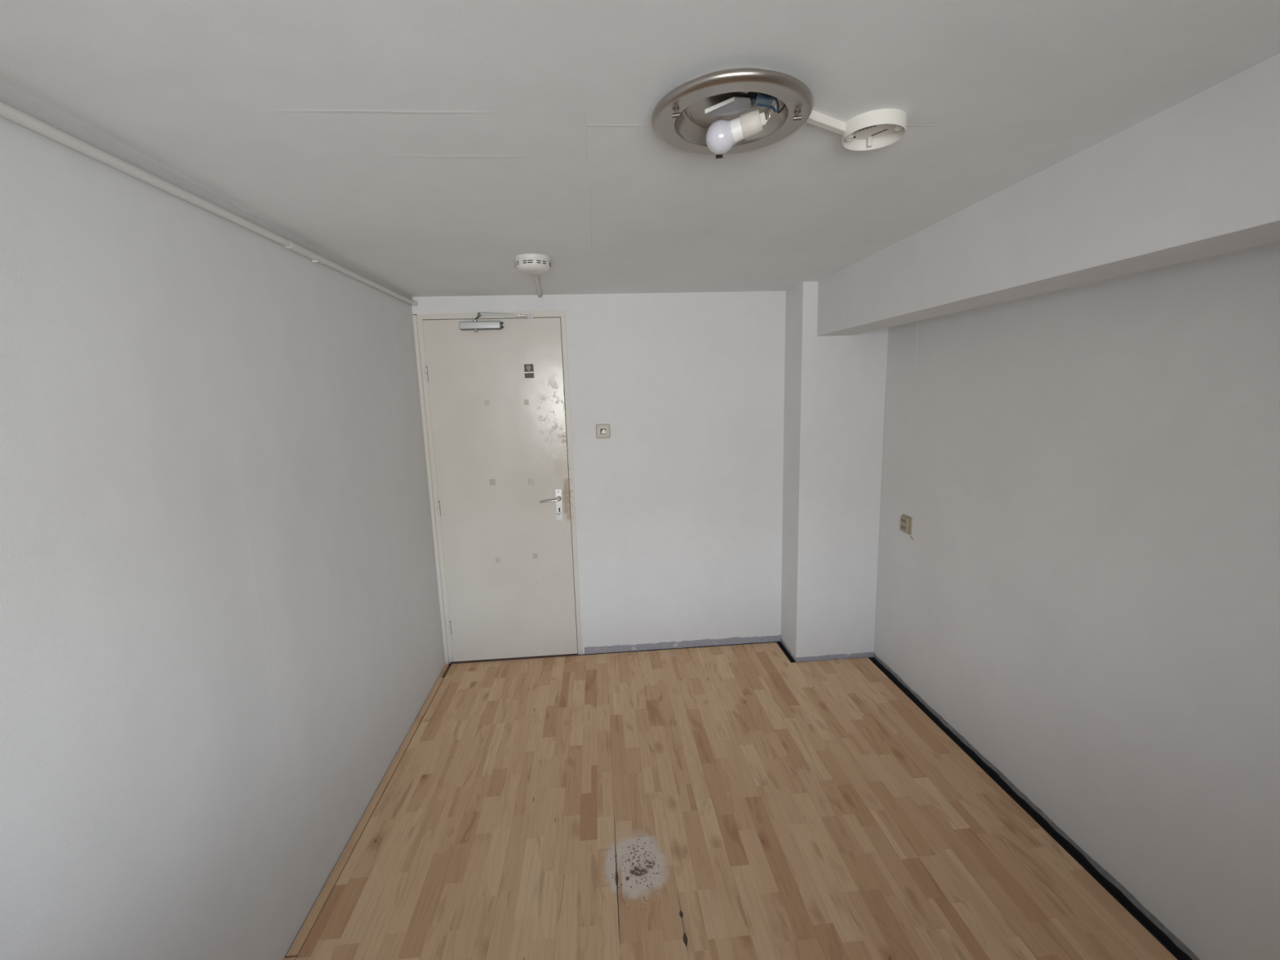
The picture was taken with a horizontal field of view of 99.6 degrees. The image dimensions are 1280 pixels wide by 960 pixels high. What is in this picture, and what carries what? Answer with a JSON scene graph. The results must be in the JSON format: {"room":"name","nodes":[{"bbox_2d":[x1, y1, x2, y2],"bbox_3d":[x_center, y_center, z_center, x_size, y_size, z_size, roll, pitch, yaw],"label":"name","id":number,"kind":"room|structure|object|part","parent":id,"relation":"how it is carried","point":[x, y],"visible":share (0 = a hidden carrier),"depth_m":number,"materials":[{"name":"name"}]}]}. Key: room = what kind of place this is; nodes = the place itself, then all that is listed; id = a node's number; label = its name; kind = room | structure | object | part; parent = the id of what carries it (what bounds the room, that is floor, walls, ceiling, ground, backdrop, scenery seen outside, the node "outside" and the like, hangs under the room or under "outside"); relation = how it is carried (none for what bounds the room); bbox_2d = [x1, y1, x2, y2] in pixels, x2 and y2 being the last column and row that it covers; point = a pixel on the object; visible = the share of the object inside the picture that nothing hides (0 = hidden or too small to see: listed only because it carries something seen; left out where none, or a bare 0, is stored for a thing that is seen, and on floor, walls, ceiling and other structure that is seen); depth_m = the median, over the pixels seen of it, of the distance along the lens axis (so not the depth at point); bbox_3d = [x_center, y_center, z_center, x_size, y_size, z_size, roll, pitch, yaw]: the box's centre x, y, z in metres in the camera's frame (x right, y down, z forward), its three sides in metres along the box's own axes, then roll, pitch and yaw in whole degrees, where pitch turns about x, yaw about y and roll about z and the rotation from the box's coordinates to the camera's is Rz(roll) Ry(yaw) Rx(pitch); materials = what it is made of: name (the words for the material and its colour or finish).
{"room":"empty room","nodes":[
{"label":"empty room","id":0,"kind":"room"},
{"bbox_2d":[0,115,444,959],"bbox_3d":[-1.119,0.339,1.165,0.120,2.305,4.260,-2,9,-4],"label":"wall","id":1,"kind":"structure","parent":0,"point":[221,633],"depth_m":1.27,"materials":[{"name":"white paint"}]},
{"bbox_2d":[0,83,417,305],"bbox_3d":[-1.076,-0.654,1.089,0.035,0.035,3.819,-2,9,-4],"label":"pipe","id":2,"kind":"object","parent":1,"relation":"attached to","point":[12,113],"visible":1,"depth_m":1.21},
{"bbox_2d":[283,956,296,959],"bbox_3d":[-0.942,1.583,0.578,0.036,0.032,2.058,-2,9,-4],"label":"trim","id":3,"kind":"structure","parent":1,"relation":"attached to","point":[293,957],"depth_m":1.58,"materials":[{"name":"laminate"}]},
{"bbox_2d":[286,677,444,957],"bbox_3d":[-1.090,1.290,2.371,0.032,0.032,1.573,-2,9,-4],"label":"trim","id":4,"kind":"structure","parent":1,"relation":"attached to","point":[305,930],"depth_m":2.01,"materials":[{"name":"laminate"}]},
{"bbox_2d":[437,663,449,678],"bbox_3d":[-1.170,1.151,3.228,0.020,0.032,0.170,-2,9,-4],"label":"trim","id":5,"kind":"structure","parent":1,"relation":"attached to","point":[446,667],"depth_m":3.22,"materials":[{"name":"laminate"}]},
{"bbox_2d":[411,290,786,655],"bbox_3d":[0.118,-0.051,3.295,2.700,2.305,0.146,-2,9,-4],"label":"wall","id":6,"kind":"structure","parent":0,"point":[679,511],"depth_m":3.22,"materials":[{"name":"white paint"}]},
{"bbox_2d":[412,310,582,665],"bbox_3d":[-0.803,0.098,3.172,0.834,2.106,0.126,-2,9,-4],"label":"door","id":7,"kind":"structure","parent":6,"relation":"in","point":[521,606],"depth_m":3.15,"materials":[{"name":"grey wood"}]},
{"bbox_2d":[484,400,488,405],"bbox_3d":[-0.869,-0.438,3.068,0.025,0.032,0.002,-2,9,-4],"label":"tape square","id":8,"kind":"object","parent":7,"relation":"attached to","point":[486,402],"visible":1,"depth_m":3.07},
{"bbox_2d":[489,479,495,485],"bbox_3d":[-0.857,0.014,3.143,0.034,0.037,0.002,-2,9,-4],"label":"tape square","id":9,"kind":"object","parent":7,"relation":"attached to","point":[492,482],"visible":1,"depth_m":3.14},
{"bbox_2d":[459,312,533,332],"bbox_3d":[-0.791,-0.867,2.976,0.394,0.101,0.074,-2,9,-4],"label":"door closer","id":10,"kind":"object","parent":7,"relation":"attached to","point":[475,326],"depth_m":2.96,"materials":[{"name":"grey metal"}]},
{"bbox_3d":[-0.658,-0.908,2.985,0.091,0.016,0.012,-4,10,-14],"label":"adjusting rod","id":11,"kind":"part","parent":10,"relation":"part of","materials":[{"name":"silver metal"}]},
{"bbox_2d":[495,557,500,563],"bbox_3d":[-0.847,0.478,3.220,0.026,0.030,0.002,-2,9,-4],"label":"tape square","id":12,"kind":"object","parent":7,"relation":"attached to","point":[497,560],"visible":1,"depth_m":3.22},
{"bbox_2d":[524,400,528,404],"bbox_3d":[-0.649,-0.443,3.086,0.026,0.031,0.002,-2,9,-4],"label":"tape square","id":13,"kind":"object","parent":7,"relation":"attached to","point":[526,402],"visible":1,"depth_m":3.08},
{"bbox_2d":[524,364,533,377],"bbox_3d":[-0.627,-0.615,3.054,0.050,0.076,0.011,-2,9,-4],"label":"sign","id":14,"kind":"object","parent":7,"relation":"attached to","point":[528,368],"visible":1,"depth_m":3.05,"materials":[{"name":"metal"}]},
{"bbox_2d":[528,478,533,484],"bbox_3d":[-0.637,0.010,3.160,0.033,0.038,0.002,-2,9,-4],"label":"tape square","id":15,"kind":"object","parent":7,"relation":"attached to","point":[531,481],"visible":1,"depth_m":3.16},
{"bbox_2d":[533,553,537,558],"bbox_3d":[-0.628,0.455,3.234,0.027,0.031,0.002,-2,9,-4],"label":"tape square","id":16,"kind":"object","parent":7,"relation":"attached to","point":[535,555],"visible":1,"depth_m":3.23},
{"bbox_3d":[-0.528,0.121,3.145,0.108,0.024,0.018,-2,9,-4],"label":"lever","id":17,"kind":"part","parent":7,"relation":"part of","materials":[{"name":"silver metal"}]},
{"bbox_3d":[-0.478,0.146,3.194,0.041,0.184,0.006,-2,9,-4],"label":"handle plate","id":18,"kind":"part","parent":7,"relation":"part of","materials":[{"name":"silver metal"}]},
{"bbox_3d":[-0.476,0.218,3.203,0.039,0.040,0.003,-2,9,-4],"label":"plate","id":19,"kind":"part","parent":7,"relation":"part of","materials":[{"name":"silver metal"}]},
{"bbox_2d":[595,424,610,438],"bbox_3d":[-0.215,-0.284,3.153,0.081,0.081,0.015,-2,9,-4],"label":"light switch","id":20,"kind":"object","parent":6,"relation":"attached to","point":[602,431],"visible":1,"depth_m":3.15,"materials":[{"name":"grey plastic"}]},
{"bbox_2d":[584,634,781,653],"bbox_3d":[0.278,1.035,3.415,1.253,0.047,0.004,-2,9,-4],"label":"baseboard","id":21,"kind":"structure","parent":6,"relation":"attached to","point":[589,650],"depth_m":3.41,"materials":[{"name":"grey paint"}]},
{"bbox_2d":[780,637,795,662],"bbox_3d":[0.912,1.044,3.334,0.003,0.029,0.270,-2,9,-4],"label":"baseboard","id":22,"kind":"structure","parent":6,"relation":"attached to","point":[781,640],"depth_m":3.34,"materials":[{"name":"grey paint"}]},
{"bbox_2d":[0,0,1279,297],"bbox_3d":[0.194,-0.795,1.089,2.820,0.120,4.260,-2,9,-4],"label":"ceiling","id":23,"kind":"structure","parent":0,"point":[425,147],"depth_m":1.04,"materials":[{"name":"white paint"}]},
{"bbox_2d":[514,253,551,275],"bbox_3d":[-0.434,-0.870,2.195,0.146,0.058,0.146,-2,9,-4],"label":"smoke detector","id":24,"kind":"object","parent":23,"relation":"attached to","point":[526,264],"visible":1,"depth_m":2.14,"materials":[{"name":"white plastic"}]},
{"bbox_2d":[533,275,542,297],"bbox_3d":[-0.499,-0.959,2.620,0.021,0.022,0.750,-3,9,-8],"label":"conduit","id":25,"kind":"object","parent":23,"relation":"attached to","point":[540,295],"visible":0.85,"depth_m":2.69,"materials":[{"name":"white plastic"}]},
{"bbox_2d":[651,67,813,158],"bbox_3d":[0.175,-0.687,1.048,0.306,0.079,0.306,-2,9,-4],"label":"ceiling light","id":26,"kind":"object","parent":23,"relation":"attached to","point":[735,110],"visible":1,"depth_m":1.03,"materials":[{"name":"silver metal"}]},
{"bbox_3d":[0.162,-0.681,1.074,0.063,0.059,0.059,-2,9,-4],"label":"light bulb","id":27,"kind":"part","parent":26,"relation":"part of","materials":[{"name":"white glass"}]},
{"bbox_2d":[805,110,845,134],"bbox_3d":[0.378,-0.736,1.111,0.136,0.016,0.016,-8,11,-33],"label":"conduit","id":28,"kind":"object","parent":23,"relation":"attached to","point":[818,119],"visible":0.65,"depth_m":1.11,"materials":[{"name":"white plastic"}]},
{"bbox_2d":[841,108,907,151],"bbox_3d":[0.495,-0.739,1.145,0.128,0.028,0.128,-2,9,-4],"label":"detector base","id":29,"kind":"object","parent":23,"relation":"attached to","point":[877,128],"visible":0.98,"depth_m":1.15,"materials":[{"name":"white plastic"}]},
{"bbox_3d":[0.449,-0.740,1.159,0.017,0.018,0.017,-2,9,-4],"label":"screw post","id":30,"kind":"part","parent":29,"relation":"part of","materials":[{"name":"white plastic"}]},
{"bbox_3d":[0.535,-0.736,1.120,0.017,0.018,0.017,-2,9,-4],"label":"screw post","id":31,"kind":"part","parent":29,"relation":"part of","materials":[{"name":"white plastic"}]},
{"bbox_2d":[817,53,1279,336],"bbox_3d":[1.190,-0.635,1.143,0.197,0.292,3.554,-2,9,-4],"label":"ceiling beam","id":32,"kind":"structure","parent":23,"relation":"attached to","point":[1197,178],"depth_m":1.27,"materials":[{"name":"white paint"}]},
{"bbox_2d":[295,640,1191,959],"bbox_3d":[0.260,1.427,1.457,2.820,0.083,4.260,-2,9,-4],"label":"floor","id":33,"kind":"structure","parent":0,"point":[744,801],"depth_m":1.98,"materials":[{"name":"laminate"}]},
{"bbox_2d":[781,281,888,659],"bbox_3d":[1.122,-0.006,3.182,0.481,2.195,0.268,-2,9,-4],"label":"wall pillar","id":34,"kind":"structure","parent":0,"point":[835,385],"depth_m":3.07,"materials":[{"name":"white paint"}]},
{"bbox_2d":[795,652,874,662],"bbox_3d":[1.163,1.056,3.221,0.483,0.038,0.004,-2,9,-4],"label":"baseboard","id":35,"kind":"structure","parent":34,"relation":"attached to","point":[839,656],"depth_m":3.22,"materials":[{"name":"grey paint"}]},
{"bbox_2d":[874,241,1279,959],"bbox_3d":[1.576,0.236,1.300,0.121,2.305,4.120,-2,9,-4],"label":"wall","id":36,"kind":"structure","parent":0,"point":[1086,588],"depth_m":1.69,"materials":[{"name":"white paint"}]},
{"bbox_2d":[900,514,913,540],"bbox_3d":[1.393,0.245,2.824,0.020,0.116,0.106,-2,9,-4],"label":"wall socket","id":37,"kind":"object","parent":36,"relation":"attached to","point":[905,521],"visible":1,"depth_m":2.81,"materials":[{"name":"plastic"}]},
{"bbox_2d":[873,653,1199,959],"bbox_3d":[1.547,1.334,1.494,0.003,0.037,3.553,-2,9,-4],"label":"baseboard","id":38,"kind":"structure","parent":36,"relation":"attached to","point":[1101,870],"depth_m":1.92,"materials":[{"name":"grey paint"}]}
]}

